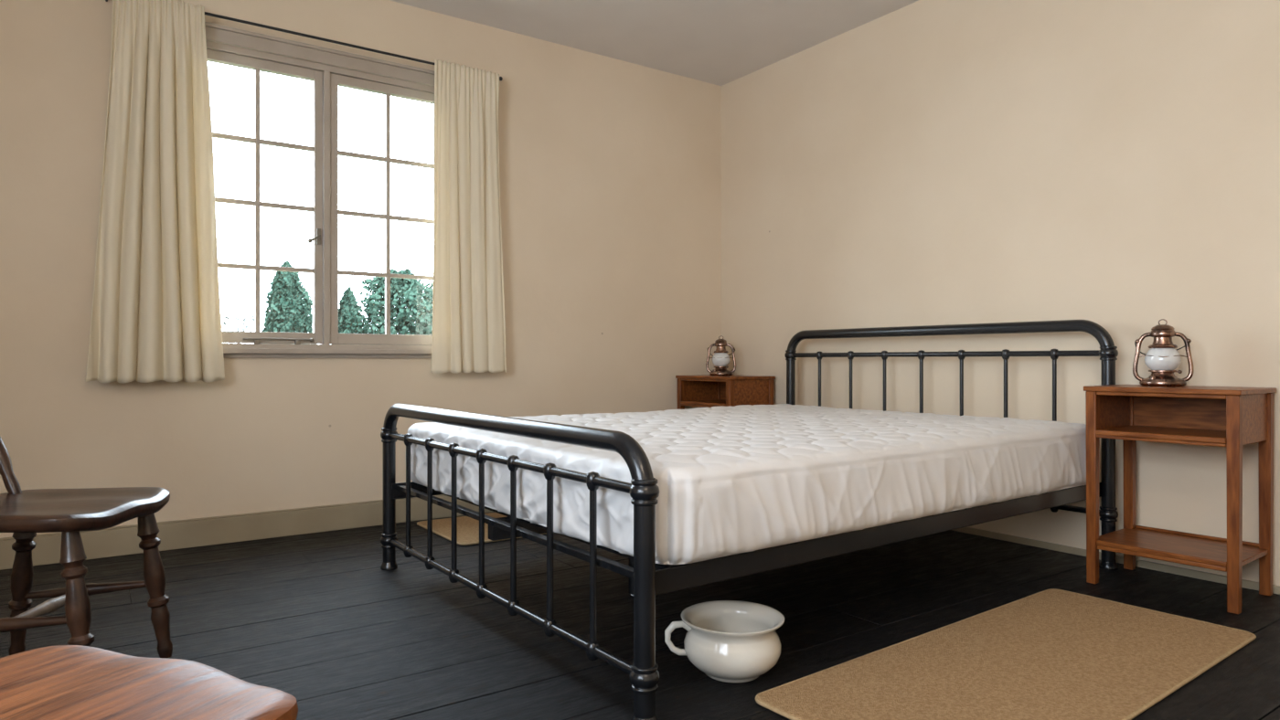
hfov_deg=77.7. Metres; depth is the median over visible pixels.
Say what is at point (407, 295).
tree
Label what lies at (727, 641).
pot
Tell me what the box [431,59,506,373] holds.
curtain
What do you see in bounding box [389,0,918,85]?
ceiling
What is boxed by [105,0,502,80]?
curtain rod
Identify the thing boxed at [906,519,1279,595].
baseboard
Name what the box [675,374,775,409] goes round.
nightstand
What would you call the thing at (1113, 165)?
wall
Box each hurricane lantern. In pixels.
[705,335,735,375]
[1132,319,1194,386]
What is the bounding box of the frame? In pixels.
[380,320,1118,719]
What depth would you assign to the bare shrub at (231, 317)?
30.28 m
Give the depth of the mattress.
2.41 m
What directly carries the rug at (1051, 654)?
on the floor
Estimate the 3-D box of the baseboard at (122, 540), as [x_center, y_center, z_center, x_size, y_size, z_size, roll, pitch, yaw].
[-1.555,0.786,3.939,5.150,0.128,0.018,0,0,-35]
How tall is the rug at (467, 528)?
0.014 m
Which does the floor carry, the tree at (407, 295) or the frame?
the frame
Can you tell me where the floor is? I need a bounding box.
[0,512,1279,719]
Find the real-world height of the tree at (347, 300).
6.481 m
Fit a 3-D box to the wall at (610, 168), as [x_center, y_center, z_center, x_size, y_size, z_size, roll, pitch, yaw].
[-1.714,-0.460,3.974,5.370,2.820,0.220,0,0,-35]
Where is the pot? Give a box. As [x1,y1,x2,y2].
[664,600,784,682]
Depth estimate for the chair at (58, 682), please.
0.90 m
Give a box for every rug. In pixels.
[416,512,546,545]
[755,588,1256,719]
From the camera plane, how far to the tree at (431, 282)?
24.55 m
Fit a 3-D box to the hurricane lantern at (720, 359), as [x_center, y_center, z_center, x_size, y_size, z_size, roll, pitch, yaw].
[0.525,-0.028,5.111,0.178,0.256,0.176,0,0,-39]
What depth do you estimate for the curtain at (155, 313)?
3.43 m
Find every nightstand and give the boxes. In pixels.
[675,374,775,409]
[1083,384,1276,614]
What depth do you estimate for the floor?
2.65 m
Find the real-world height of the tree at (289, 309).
6.989 m
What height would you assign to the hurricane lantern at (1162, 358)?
0.256 m
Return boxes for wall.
[0,0,721,538]
[721,0,1279,586]
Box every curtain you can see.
[85,0,224,383]
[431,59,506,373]
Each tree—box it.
[261,260,317,344]
[338,286,368,333]
[341,268,432,345]
[393,281,433,345]
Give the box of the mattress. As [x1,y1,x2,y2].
[407,404,1086,565]
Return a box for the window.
[204,21,434,358]
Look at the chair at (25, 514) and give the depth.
2.14 m
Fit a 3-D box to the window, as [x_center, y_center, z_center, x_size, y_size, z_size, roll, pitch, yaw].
[-1.564,-0.772,3.956,1.426,1.525,0.130,0,0,-35]
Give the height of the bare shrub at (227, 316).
5.726 m
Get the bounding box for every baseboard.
[0,494,491,570]
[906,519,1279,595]
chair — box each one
[0,437,172,658]
[0,645,298,719]

